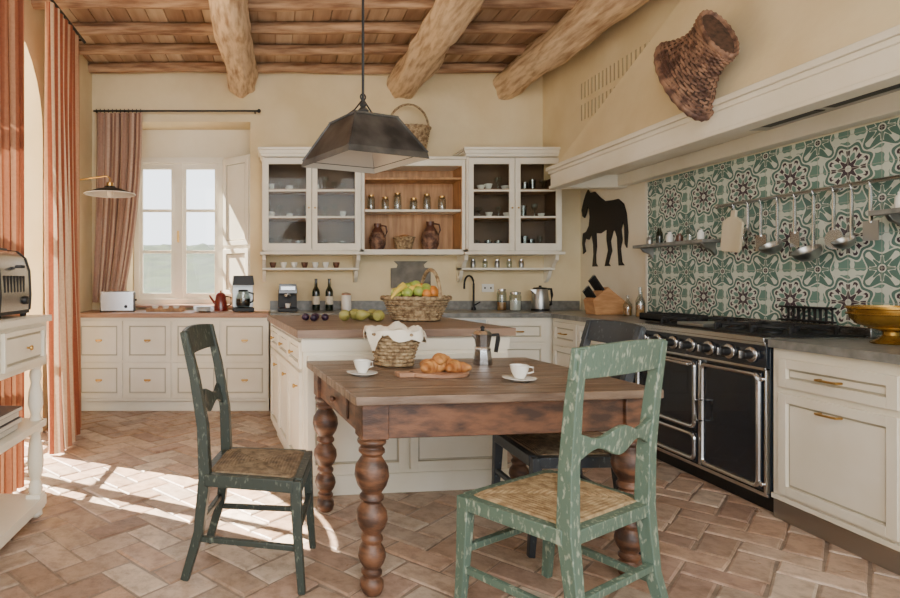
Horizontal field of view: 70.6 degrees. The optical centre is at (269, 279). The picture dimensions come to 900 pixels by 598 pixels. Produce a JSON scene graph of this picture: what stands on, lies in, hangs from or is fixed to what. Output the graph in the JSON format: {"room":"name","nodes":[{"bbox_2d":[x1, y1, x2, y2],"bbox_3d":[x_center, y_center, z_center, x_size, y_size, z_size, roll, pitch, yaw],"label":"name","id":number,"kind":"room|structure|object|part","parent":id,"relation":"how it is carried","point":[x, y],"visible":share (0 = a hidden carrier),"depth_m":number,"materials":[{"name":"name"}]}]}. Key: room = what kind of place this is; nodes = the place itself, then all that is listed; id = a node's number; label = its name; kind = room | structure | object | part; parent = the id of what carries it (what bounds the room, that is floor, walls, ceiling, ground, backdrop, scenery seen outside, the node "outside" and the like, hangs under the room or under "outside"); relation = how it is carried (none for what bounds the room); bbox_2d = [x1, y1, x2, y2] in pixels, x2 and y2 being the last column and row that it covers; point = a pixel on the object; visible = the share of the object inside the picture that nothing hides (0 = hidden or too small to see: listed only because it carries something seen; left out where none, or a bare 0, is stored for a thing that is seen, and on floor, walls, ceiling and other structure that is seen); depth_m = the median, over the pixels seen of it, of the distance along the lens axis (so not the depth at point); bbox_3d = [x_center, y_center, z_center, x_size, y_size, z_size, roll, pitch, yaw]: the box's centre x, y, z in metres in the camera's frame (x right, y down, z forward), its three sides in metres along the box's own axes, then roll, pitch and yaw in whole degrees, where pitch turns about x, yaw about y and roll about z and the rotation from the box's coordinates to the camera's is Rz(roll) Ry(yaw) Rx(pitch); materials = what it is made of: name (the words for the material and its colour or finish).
{"room":"kitchen","nodes":[
{"label":"kitchen","id":0,"kind":"room"},
{"bbox_2d":[24,0,91,431],"bbox_3d":[-2.000,-0.550,2.625,0.400,3.500,7.650,0,0,0],"label":"wall","id":1,"kind":"structure","parent":0,"point":[34,20],"depth_m":4.75,"materials":[{"name":"beige paint"}]},
{"bbox_2d":[50,0,85,43],"bbox_3d":[-1.674,-2.000,4.025,0.252,0.024,2.050,0,0,0],"label":"pole","id":2,"kind":"object","parent":1,"relation":"attached to","point":[53,1],"visible":0.51,"depth_m":4.66,"materials":[{"name":"black metal"}]},
{"bbox_2d":[0,0,23,493],"bbox_3d":[-1.475,-0.390,3.328,0.095,3.160,0.375,0,0,10],"label":"window curtain","id":3,"kind":"object","parent":2,"relation":"hanging from","point":[11,11],"visible":0.63,"depth_m":3.38,"materials":[{"name":"fabric"}]},
{"bbox_2d":[44,1,81,454],"bbox_3d":[-1.540,-0.390,4.520,0.184,3.160,0.861,0,0,-8],"label":"window curtain","id":4,"kind":"object","parent":2,"relation":"hanging from","point":[62,99],"visible":0.99,"depth_m":4.33,"materials":[{"name":"fabric"}]},
{"bbox_2d":[80,175,135,197],"bbox_3d":[-1.486,-0.819,5.250,0.617,0.197,0.444,0,0,0],"label":"wall lamp","id":5,"kind":"object","parent":1,"relation":"attached to","point":[109,191],"visible":0.98,"depth_m":5.25,"materials":[{"name":"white metal"}]},
{"bbox_2d":[61,8,567,62],"bbox_3d":[0.673,-2.205,2.650,5.946,0.090,7.700,0,0,0],"label":"ceiling","id":6,"kind":"structure","parent":0,"point":[91,15],"depth_m":5.32,"materials":[{"name":"brown wood"}]},
{"bbox_2d":[208,0,257,97],"bbox_3d":[-0.257,-1.982,2.540,0.439,0.334,7.081,0,0,0],"label":"ceiling beam","id":7,"kind":"structure","parent":6,"relation":"attached to","point":[231,24],"depth_m":4.74,"materials":[{"name":"beige wood"}]},
{"bbox_2d":[31,0,577,73],"bbox_3d":[0.480,-2.116,2.692,4.600,0.121,6.713,0,0,0],"label":"ceiling joists","id":8,"kind":"object","parent":6,"relation":"attached to","point":[270,27],"depth_m":5.02,"materials":[{"name":"brown wood"}]},
{"bbox_2d":[301,0,428,173],"bbox_3d":[0.465,-1.373,3.000,0.456,1.575,0.456,0,0,-25],"label":"pendant lamp","id":9,"kind":"object","parent":6,"relation":"hanging from","point":[361,140],"visible":1,"depth_m":2.90,"materials":[{"name":"metal"}]},
{"bbox_2d":[387,0,484,98],"bbox_3d":[1.296,-1.985,2.540,0.469,0.351,7.086,0,0,0],"label":"ceiling beam","id":10,"kind":"structure","parent":6,"relation":"attached to","point":[446,21],"depth_m":4.82,"materials":[{"name":"beige wood"}]},
{"bbox_2d":[493,0,649,99],"bbox_3d":[2.422,-1.991,2.540,0.351,0.362,7.081,0,0,0],"label":"ceiling beam","id":11,"kind":"structure","parent":6,"relation":"attached to","point":[587,20],"depth_m":4.79,"materials":[{"name":"beige wood"}]},
{"bbox_2d":[92,72,580,398],"bbox_3d":[0.650,-0.550,6.260,5.700,3.500,0.380,0,0,0],"label":"wall","id":12,"kind":"structure","parent":0,"point":[462,110],"depth_m":6.07,"materials":[{"name":"beige paint"}]},
{"bbox_2d":[93,109,260,113],"bbox_3d":[-0.925,-1.685,6.012,1.670,0.042,0.106,0,0,0],"label":"curtain rod","id":13,"kind":"object","parent":12,"relation":"attached to","point":[96,110],"visible":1,"depth_m":5.97,"materials":[{"name":"black metal"}]},
{"bbox_2d":[92,112,141,301],"bbox_3d":[-1.514,-0.720,5.951,0.495,1.880,0.112,0,0,0],"label":"window curtain","id":14,"kind":"object","parent":13,"relation":"hanging from","point":[119,136],"visible":0.88,"depth_m":5.94,"materials":[{"name":"fabric"}]},
{"bbox_2d":[134,157,222,303],"bbox_3d":[-0.973,-0.515,6.395,0.945,1.570,0.110,0,0,0],"label":"window","id":15,"kind":"structure","parent":12,"relation":"in","point":[178,166],"depth_m":6.37,"materials":[{"name":"paint"}]},
{"bbox_2d":[136,304,231,307],"bbox_3d":[-0.825,0.267,6.178,1.246,0.024,0.355,0,0,0],"label":"window sill","id":16,"kind":"structure","parent":12,"relation":"attached to","point":[137,305],"depth_m":6.00,"materials":[{"name":"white wood"}]},
{"bbox_2d":[223,154,249,296],"bbox_3d":[-0.347,-0.550,6.216,0.400,1.460,0.040,0,0,40],"label":"window shutter","id":17,"kind":"object","parent":12,"relation":"attached to","point":[236,170],"visible":0.79,"depth_m":6.21,"materials":[{"name":"paint"}]},
{"bbox_2d":[258,147,363,281],"bbox_3d":[0.400,-0.620,5.883,1.030,1.290,0.365,0,0,0],"label":"upper cabinet","id":18,"kind":"object","parent":12,"relation":"attached to","point":[316,227],"visible":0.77,"depth_m":5.97,"materials":[{"name":"paint"}]},
{"bbox_2d":[270,262,339,267],"bbox_3d":[0.345,-0.148,5.970,0.698,0.055,0.066,0,0,0],"label":"cups","id":19,"kind":"object","parent":18,"relation":"in","point":[272,264],"visible":1,"depth_m":5.95,"materials":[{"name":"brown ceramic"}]},
{"bbox_2d":[269,184,345,215],"bbox_3d":[0.366,-0.658,5.916,0.780,0.713,0.162,0,0,0],"label":"glassware","id":20,"kind":"object","parent":18,"relation":"in","point":[271,186],"visible":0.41,"depth_m":5.89,"materials":[{"name":"white ceramic"}]},
{"bbox_2d":[391,261,430,287],"bbox_3d":[1.420,-0.055,6.055,0.400,0.270,0.024,0,0,0],"label":"wall plaque","id":21,"kind":"object","parent":12,"relation":"attached to","point":[406,271],"visible":0.81,"depth_m":6.04,"materials":[{"name":"metal"}]},
{"bbox_2d":[360,156,465,255],"bbox_3d":[1.380,-0.715,5.905,1.000,0.940,0.320,0,0,0],"label":"open shelf unit","id":22,"kind":"object","parent":12,"relation":"attached to","point":[436,176],"visible":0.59,"depth_m":6.05,"materials":[{"name":"paint"}]},
{"bbox_2d":[369,223,387,248],"bbox_3d":[1.060,-0.426,5.920,0.166,0.260,0.166,0,0,38],"label":"jug","id":23,"kind":"object","parent":22,"relation":"on","point":[377,238],"visible":0.9,"depth_m":5.87,"materials":[{"name":"brown ceramic"}]},
{"bbox_2d":[393,235,415,248],"bbox_3d":[1.320,-0.371,5.910,0.221,0.150,0.221,0,0,0],"label":"basket","id":24,"kind":"object","parent":22,"relation":"on","point":[402,241],"visible":0.92,"depth_m":5.84,"materials":[{"name":"wicker"}]},
{"bbox_2d":[368,193,444,199],"bbox_3d":[1.350,-0.770,5.930,0.776,0.175,0.076,0,0,0],"label":"jars","id":25,"kind":"object","parent":22,"relation":"on","point":[394,193],"visible":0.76,"depth_m":5.91,"materials":[{"name":"silver glass"}]},
{"bbox_2d":[391,103,430,148],"bbox_3d":[1.360,-1.462,5.900,0.453,0.551,0.294,0,0,0],"label":"wicker basket","id":26,"kind":"object","parent":22,"relation":"on","point":[421,131],"visible":0.27,"depth_m":5.81,"materials":[{"name":"beige wicker"}]},
{"bbox_2d":[421,221,440,248],"bbox_3d":[1.580,-0.436,5.920,0.176,0.280,0.176,0,0,38],"label":"jug","id":27,"kind":"object","parent":22,"relation":"on","point":[430,236],"visible":0.95,"depth_m":5.86,"materials":[{"name":"brown ceramic"}]},
{"bbox_2d":[270,301,579,309],"bbox_3d":[1.560,0.255,6.057,3.120,0.089,0.024,0,0,0],"label":"trim","id":28,"kind":"structure","parent":12,"relation":"attached to","point":[301,305],"depth_m":6.04,"materials":[{"name":"grey stone"}]},
{"bbox_2d":[482,284,493,291],"bbox_3d":[2.200,0.080,6.061,0.120,0.080,0.013,0,0,0],"label":"wall socket","id":29,"kind":"object","parent":12,"relation":"attached to","point":[485,287],"visible":1,"depth_m":6.06,"materials":[{"name":"white plastic"}]},
{"bbox_2d":[453,147,564,281],"bbox_3d":[2.342,-0.620,5.883,0.995,1.290,0.365,0,0,0],"label":"upper cabinet","id":30,"kind":"object","parent":12,"relation":"attached to","point":[523,232],"visible":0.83,"depth_m":5.82,"materials":[{"name":"paint"}]},
{"bbox_2d":[470,259,475,267],"bbox_3d":[2.012,-0.164,5.970,0.050,0.079,0.047,0,0,0],"label":"spice jars","id":31,"kind":"object","parent":30,"relation":"in","point":[472,264],"depth_m":5.95,"materials":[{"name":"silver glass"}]},
{"bbox_2d":[495,259,499,267],"bbox_3d":[2.255,-0.164,5.970,0.040,0.079,0.047,0,0,0],"label":"spice jars","id":32,"kind":"object","parent":30,"relation":"in","point":[497,263],"depth_m":5.95,"materials":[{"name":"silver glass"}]},
{"bbox_2d":[477,183,544,215],"bbox_3d":[2.327,-0.654,5.913,0.780,0.706,0.167,0,0,0],"label":"cups","id":33,"kind":"object","parent":30,"relation":"in","point":[489,185],"visible":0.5,"depth_m":5.88,"materials":[{"name":"white ceramic"}]},
{"bbox_2d":[519,259,523,267],"bbox_3d":[2.493,-0.164,5.970,0.040,0.079,0.047,0,0,0],"label":"spice jars","id":34,"kind":"object","parent":30,"relation":"in","point":[521,263],"depth_m":5.95,"materials":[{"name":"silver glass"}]},
{"bbox_2d":[0,399,899,597],"bbox_3d":[0.511,1.204,2.605,5.979,0.016,7.790,0,0,0],"label":"floor","id":35,"kind":"structure","parent":0,"point":[117,519],"depth_m":2.74,"materials":[{"name":"ceramic"}]},
{"bbox_2d":[0,315,51,548],"bbox_3d":[-1.390,0.690,2.230,0.580,1.020,1.760,0,0,0],"label":"console table","id":36,"kind":"object","parent":35,"relation":"on","point":[23,339],"visible":1,"depth_m":2.90,"materials":[{"name":"paint"}]},
{"bbox_2d":[0,406,21,438],"bbox_3d":[-1.337,0.652,2.660,0.325,0.112,0.420,0,0,0],"label":"books","id":37,"kind":"object","parent":36,"relation":"on","point":[10,418],"visible":1,"depth_m":2.75,"materials":[{"name":"beige paper"}]},
{"bbox_2d":[0,248,31,319],"bbox_3d":[-1.347,0.012,2.850,0.345,0.334,0.356,0,0,0],"label":"toaster","id":38,"kind":"object","parent":36,"relation":"on","point":[15,272],"visible":1,"depth_m":2.85,"materials":[{"name":"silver metal"}]},
{"bbox_2d":[80,310,268,410],"bbox_3d":[-0.900,0.750,5.739,1.780,0.900,0.642,0,0,0],"label":"base cabinet","id":39,"kind":"object","parent":35,"relation":"on","point":[131,361],"visible":0.78,"depth_m":5.44,"materials":[{"name":"paint"}]},
{"bbox_2d":[100,291,136,311],"bbox_3d":[-1.429,0.202,5.674,0.330,0.192,0.185,0,0,-9],"label":"toaster","id":40,"kind":"object","parent":39,"relation":"on","point":[109,300],"visible":1,"depth_m":5.60,"materials":[{"name":"silver metal"}]},
{"bbox_2d":[146,306,184,311],"bbox_3d":[-1.000,0.273,5.750,0.340,0.050,0.180,0,0,0],"label":"serving tray","id":41,"kind":"object","parent":39,"relation":"on","point":[154,308],"visible":1,"depth_m":5.66,"materials":[{"name":"brown wood"}]},
{"bbox_2d":[193,306,213,311],"bbox_3d":[-0.620,0.271,5.620,0.200,0.054,0.200,0,0,0],"label":"plate stack","id":42,"kind":"object","parent":39,"relation":"on","point":[196,308],"visible":1,"depth_m":5.55,"materials":[{"name":"white ceramic"}]},
{"bbox_2d":[209,290,231,310],"bbox_3d":[-0.486,0.198,5.850,0.177,0.200,0.146,0,0,39],"label":"coffee pot","id":43,"kind":"object","parent":39,"relation":"on","point":[220,303],"visible":0.98,"depth_m":5.80,"materials":[{"name":"red"}]},
{"bbox_2d":[232,276,253,311],"bbox_3d":[-0.260,0.128,5.777,0.200,0.340,0.246,0,0,-6],"label":"coffee maker","id":44,"kind":"object","parent":39,"relation":"on","point":[242,286],"visible":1,"depth_m":5.72,"materials":[{"name":"black metal"}]},
{"bbox_2d":[180,324,315,594],"bbox_3d":[-0.084,0.698,2.537,0.517,1.011,0.438,0,0,10],"label":"dining chair","id":45,"kind":"object","parent":35,"relation":"on","point":[290,471],"visible":1,"depth_m":2.39,"materials":[{"name":"paint"}]},
{"bbox_2d":[267,314,515,496],"bbox_3d":[0.689,0.738,4.067,1.280,0.925,1.420,0,0,-7],"label":"kitchen island","id":46,"kind":"object","parent":35,"relation":"on","point":[422,464],"visible":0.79,"depth_m":3.41,"materials":[{"name":"paint"}]},
{"bbox_2d":[302,313,328,320],"bbox_3d":[0.305,0.249,4.040,0.147,0.050,0.146,0,0,-36],"label":"plums","id":47,"kind":"object","parent":46,"relation":"on","point":[313,317],"visible":1,"depth_m":4.01,"materials":[{"name":"purple food"}]},
{"bbox_2d":[339,309,384,321],"bbox_3d":[0.609,0.236,4.041,0.299,0.075,0.256,0,0,0],"label":"pears","id":48,"kind":"object","parent":46,"relation":"on","point":[355,314],"visible":1,"depth_m":4.00,"materials":[{"name":"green food"}]},
{"bbox_2d":[380,268,451,320],"bbox_3d":[0.985,0.095,4.050,0.485,0.353,0.388,0,0,-8],"label":"fruit basket","id":49,"kind":"object","parent":46,"relation":"on","point":[415,300],"visible":1,"depth_m":3.93,"materials":[{"name":"wicker"}]},
{"bbox_2d":[270,310,585,399],"bbox_3d":[1.565,0.750,5.726,3.120,0.900,0.668,0,0,0],"label":"base cabinet","id":50,"kind":"object","parent":35,"relation":"on","point":[533,339],"visible":0.1,"depth_m":5.44,"materials":[{"name":"paint"},{"name":"grey stone"},{"name":"brass"}]},
{"bbox_2d":[278,284,296,311],"bbox_3d":[0.170,0.168,5.770,0.180,0.260,0.320,0,0,0],"label":"espresso machine","id":51,"kind":"object","parent":50,"relation":"on","point":[287,293],"visible":1,"depth_m":5.70,"materials":[{"name":"black metal"}]},
{"bbox_2d":[312,279,319,310],"bbox_3d":[0.450,0.143,5.870,0.077,0.310,0.077,0,0,0],"label":"wine bottle","id":52,"kind":"object","parent":50,"relation":"on","point":[315,292],"visible":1,"depth_m":5.84,"materials":[{"name":"black glass"}]},
{"bbox_2d":[325,279,332,310],"bbox_3d":[0.580,0.143,5.870,0.077,0.310,0.077,0,0,0],"label":"wine bottle","id":53,"kind":"object","parent":50,"relation":"on","point":[329,292],"visible":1,"depth_m":5.84,"materials":[{"name":"black glass"}]},
{"bbox_2d":[341,292,350,310],"bbox_3d":[0.750,0.210,5.900,0.100,0.175,0.100,0,0,0],"label":"canister","id":54,"kind":"object","parent":50,"relation":"on","point":[345,297],"visible":0.94,"depth_m":5.86,"materials":[{"name":"white ceramic"}]},
{"bbox_2d":[463,275,479,309],"bbox_3d":[1.988,0.123,5.914,0.192,0.350,0.095,0,0,-38],"label":"kitchen faucet","id":55,"kind":"object","parent":50,"relation":"on","point":[467,276],"visible":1,"depth_m":5.96,"materials":[{"name":"black metal"}]},
{"bbox_2d":[497,289,505,309],"bbox_3d":[2.270,0.193,5.880,0.090,0.210,0.090,0,0,0],"label":"glass jar","id":56,"kind":"object","parent":50,"relation":"on","point":[500,305],"visible":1,"depth_m":5.85,"materials":[{"name":"clear glass"}]},
{"bbox_2d":[510,291,520,309],"bbox_3d":[2.380,0.203,5.820,0.110,0.190,0.110,0,0,0],"label":"glass jar","id":57,"kind":"object","parent":50,"relation":"on","point":[514,304],"visible":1,"depth_m":5.78,"materials":[{"name":"clear glass"}]},
{"bbox_2d":[531,285,552,310],"bbox_3d":[2.635,0.175,5.814,0.206,0.245,0.170,0,0,23],"label":"electric kettle","id":58,"kind":"object","parent":50,"relation":"on","point":[540,298],"visible":1,"depth_m":5.76,"materials":[{"name":"silver metal"}]},
{"bbox_2d":[306,357,663,596],"bbox_3d":[0.869,0.815,2.772,1.240,0.770,0.997,0,0,-7],"label":"dining table","id":59,"kind":"object","parent":35,"relation":"on","point":[382,406],"visible":0.75,"depth_m":2.34,"materials":[{"name":"brown wood"}]},
{"bbox_2d":[347,359,377,376],"bbox_3d":[0.415,0.395,2.700,0.140,0.068,0.140,0,0,-29],"label":"coffee cup","id":60,"kind":"object","parent":59,"relation":"on","point":[362,366],"visible":1,"depth_m":2.68,"materials":[{"name":"white ceramic"}]},
{"bbox_2d":[363,321,426,367],"bbox_3d":[0.632,0.321,3.027,0.334,0.215,0.312,0,0,-23],"label":"bread basket","id":61,"kind":"object","parent":59,"relation":"on","point":[395,344],"visible":1,"depth_m":2.92,"materials":[{"name":"wicker"}]},
{"bbox_2d":[395,353,471,378],"bbox_3d":[0.730,0.378,2.696,0.340,0.101,0.206,0,0,-11],"label":"board","id":62,"kind":"object","parent":59,"relation":"on","point":[440,366],"visible":1,"depth_m":2.64,"materials":[{"name":"brown wood"}]},
{"bbox_2d":[472,326,499,365],"bbox_3d":[1.097,0.331,3.047,0.149,0.197,0.092,0,0,11],"label":"moka pot","id":63,"kind":"object","parent":59,"relation":"on","point":[482,356],"visible":1,"depth_m":3.02,"materials":[{"name":"silver metal"}]},
{"bbox_2d":[502,364,536,381],"bbox_3d":[1.060,0.395,2.550,0.140,0.068,0.140,0,0,0],"label":"coffee cup","id":64,"kind":"object","parent":59,"relation":"on","point":[519,371],"visible":1,"depth_m":2.53,"materials":[{"name":"white ceramic"}]},
{"bbox_2d":[454,339,668,597],"bbox_3d":[1.027,0.699,2.092,0.555,1.011,0.506,0,0,-32],"label":"dining chair","id":65,"kind":"object","parent":35,"relation":"on","point":[562,508],"visible":1,"depth_m":2.00,"materials":[{"name":"green paint"}]},
{"bbox_2d":[491,320,645,557],"bbox_3d":[1.382,0.698,2.820,0.531,1.011,0.477,0,0,0],"label":"dining chair","id":66,"kind":"object","parent":35,"relation":"on","point":[540,451],"visible":0.46,"depth_m":2.75,"materials":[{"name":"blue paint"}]},
{"bbox_2d":[551,313,643,433],"bbox_3d":[2.817,0.750,4.973,0.640,0.900,0.885,0,0,0],"label":"base cabinet","id":67,"kind":"object","parent":35,"relation":"on","point":[568,328],"visible":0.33,"depth_m":5.12,"materials":[{"name":"paint"}]},
{"bbox_2d":[582,275,631,314],"bbox_3d":[2.915,0.126,5.220,0.408,0.344,0.138,0,0,-6],"label":"knife block","id":68,"kind":"object","parent":67,"relation":"on","point":[600,301],"visible":0.98,"depth_m":5.15,"materials":[{"name":"brown wood"}]},
{"bbox_2d":[624,305,644,316],"bbox_3d":[3.010,0.178,4.915,0.126,0.240,0.236,0,0,0],"label":"oil bottles","id":69,"kind":"object","parent":67,"relation":"on","point":[639,308],"visible":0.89,"depth_m":4.83,"materials":[{"name":"clear glass"}]},
{"bbox_2d":[609,320,652,382],"bbox_3d":[2.817,0.750,4.353,0.640,0.900,0.345,0,0,0],"label":"dishwasher","id":70,"kind":"object","parent":35,"relation":"on","point":[629,321],"visible":0.02,"depth_m":4.37,"materials":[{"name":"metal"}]},
{"bbox_2d":[633,315,879,512],"bbox_3d":[2.791,0.723,3.615,0.648,0.955,1.104,0,0,0],"label":"range cooker","id":71,"kind":"object","parent":35,"relation":"on","point":[716,426],"visible":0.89,"depth_m":3.39,"materials":[{"name":"black metal"}]},
{"bbox_2d":[639,312,707,320],"bbox_3d":[2.950,0.270,4.400,0.260,0.056,0.432,0,0,0],"label":"grate","id":72,"kind":"object","parent":71,"relation":"on","point":[655,316],"visible":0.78,"depth_m":4.43,"materials":[{"name":"black metal"}]},
{"bbox_2d":[778,305,836,323],"bbox_3d":[3.092,0.198,3.460,0.052,0.091,0.320,0,0,0],"label":"rack","id":73,"kind":"object","parent":71,"relation":"on","point":[787,307],"visible":1,"depth_m":3.44,"materials":[{"name":"black metal"}]},
{"bbox_2d":[768,339,899,575],"bbox_3d":[2.817,0.750,2.095,0.640,0.900,1.900,0,0,0],"label":"base cabinet","id":74,"kind":"object","parent":35,"relation":"on","point":[837,401],"visible":1,"depth_m":2.69,"materials":[{"name":"paint"},{"name":"brass"},{"name":"grey stone"}]},
{"bbox_2d":[844,305,899,344],"bbox_3d":[2.900,0.210,2.800,0.320,0.175,0.320,0,0,0],"label":"pedestal bowl","id":75,"kind":"object","parent":74,"relation":"on","point":[884,318],"visible":1,"depth_m":2.77,"materials":[{"name":"gold metal"}]},
{"bbox_2d":[543,0,680,180],"bbox_3d":[3.130,-1.650,2.435,0.740,1.300,7.270,0,0,0],"label":"wall","id":76,"kind":"structure","parent":0,"point":[562,102],"depth_m":5.21,"materials":[{"name":"beige paint"}]},
{"bbox_2d":[581,40,649,121],"bbox_3d":[2.756,-1.570,4.768,0.007,0.340,1.088,0,0,0],"label":"wall vent grille","id":77,"kind":"object","parent":76,"relation":"in","point":[645,44],"depth_m":5.01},
{"bbox_2d":[558,0,899,162],"bbox_3d":[2.644,-1.577,2.965,0.228,1.145,4.730,0,0,0],"label":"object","id":78,"kind":"structure","parent":0,"point":[775,37],"depth_m":3.24,"materials":[{"name":"beige paint"}]},
{"bbox_2d":[653,9,739,121],"bbox_3d":[2.431,-1.192,3.412,0.269,0.616,0.550,0,0,-6],"label":"wicker basket","id":79,"kind":"object","parent":78,"relation":"hanging from","point":[688,68],"visible":1,"depth_m":3.33,"materials":[{"name":"brown wicker"}]},
{"bbox_2d":[546,24,899,188],"bbox_3d":[2.800,-0.907,2.980,0.660,0.195,4.800,0,0,0],"label":"range hood","id":80,"kind":"object","parent":78,"relation":"attached to","point":[857,83],"visible":1,"depth_m":3.27,"materials":[{"name":"paint"}]},
{"bbox_2d":[581,115,899,314],"bbox_3d":[3.321,0.100,2.435,0.358,2.200,7.270,0,0,0],"label":"wall","id":81,"kind":"structure","parent":0,"point":[627,281],"depth_m":5.30,"materials":[{"name":"paint"}]},
{"bbox_2d":[581,190,628,266],"bbox_3d":[3.133,-0.510,5.638,0.012,0.759,0.776,0,0,0],"label":"art","id":82,"kind":"object","parent":81,"relation":"attached to","point":[610,216],"visible":1,"depth_m":5.59,"materials":[{"name":"black metal"}]},
{"bbox_2d":[633,228,720,258],"bbox_3d":[3.055,-0.289,4.550,0.130,0.236,0.800,0,0,0],"label":"wall shelf","id":83,"kind":"object","parent":81,"relation":"attached to","point":[710,244],"depth_m":4.51,"materials":[{"name":"grey wood"}]},
{"bbox_3d":[3.050,-0.347,4.535,0.048,0.120,0.617,0,0,0],"label":"condiments on the shelf","id":84,"kind":"part","parent":83,"relation":"part of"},
{"bbox_2d":[645,117,899,335],"bbox_3d":[3.128,-0.257,2.792,0.025,1.103,4.385,0,0,0],"label":"tile backsplash","id":85,"kind":"structure","parent":81,"relation":"attached to","point":[688,279],"depth_m":3.65,"materials":[{"name":"tile"}]},
{"bbox_2d":[714,174,899,261],"bbox_3d":[3.030,-0.311,3.329,0.182,0.421,1.558,0,0,0],"label":"utensil rail","id":86,"kind":"object","parent":85,"relation":"attached to","point":[834,238],"visible":1,"depth_m":3.35,"materials":[{"name":"silver metal"}]},
{"bbox_2d":[720,210,743,252],"bbox_3d":[3.024,-0.316,3.927,0.016,0.278,0.188,0,0,0],"label":"chopping board","id":87,"kind":"object","parent":86,"relation":"hanging from","point":[732,226],"visible":1,"depth_m":3.91,"materials":[{"name":"brown wood"}]},
{"bbox_2d":[868,192,899,226],"bbox_3d":[3.055,-0.339,2.650,0.130,0.216,0.700,0,0,0],"label":"wall shelf","id":88,"kind":"object","parent":81,"relation":"attached to","point":[892,215],"depth_m":2.93,"materials":[{"name":"grey wood"}]},
{"bbox_3d":[3.050,-0.397,2.675,0.048,0.100,0.497,0,0,0],"label":"condiments on the shelf","id":89,"kind":"part","parent":88,"relation":"part of","materials":[{"name":"white ceramic"}]},
{"label":"outside","id":90,"kind":"structure","parent":0,"visible":0},
{"bbox_2d":[144,243,214,292],"bbox_3d":[-15.000,-4.626,74.000,150.000,17.653,130.000,0,0,0],"label":"hillside","id":91,"kind":"structure","parent":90,"point":[157,266],"depth_m":80.84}
]}

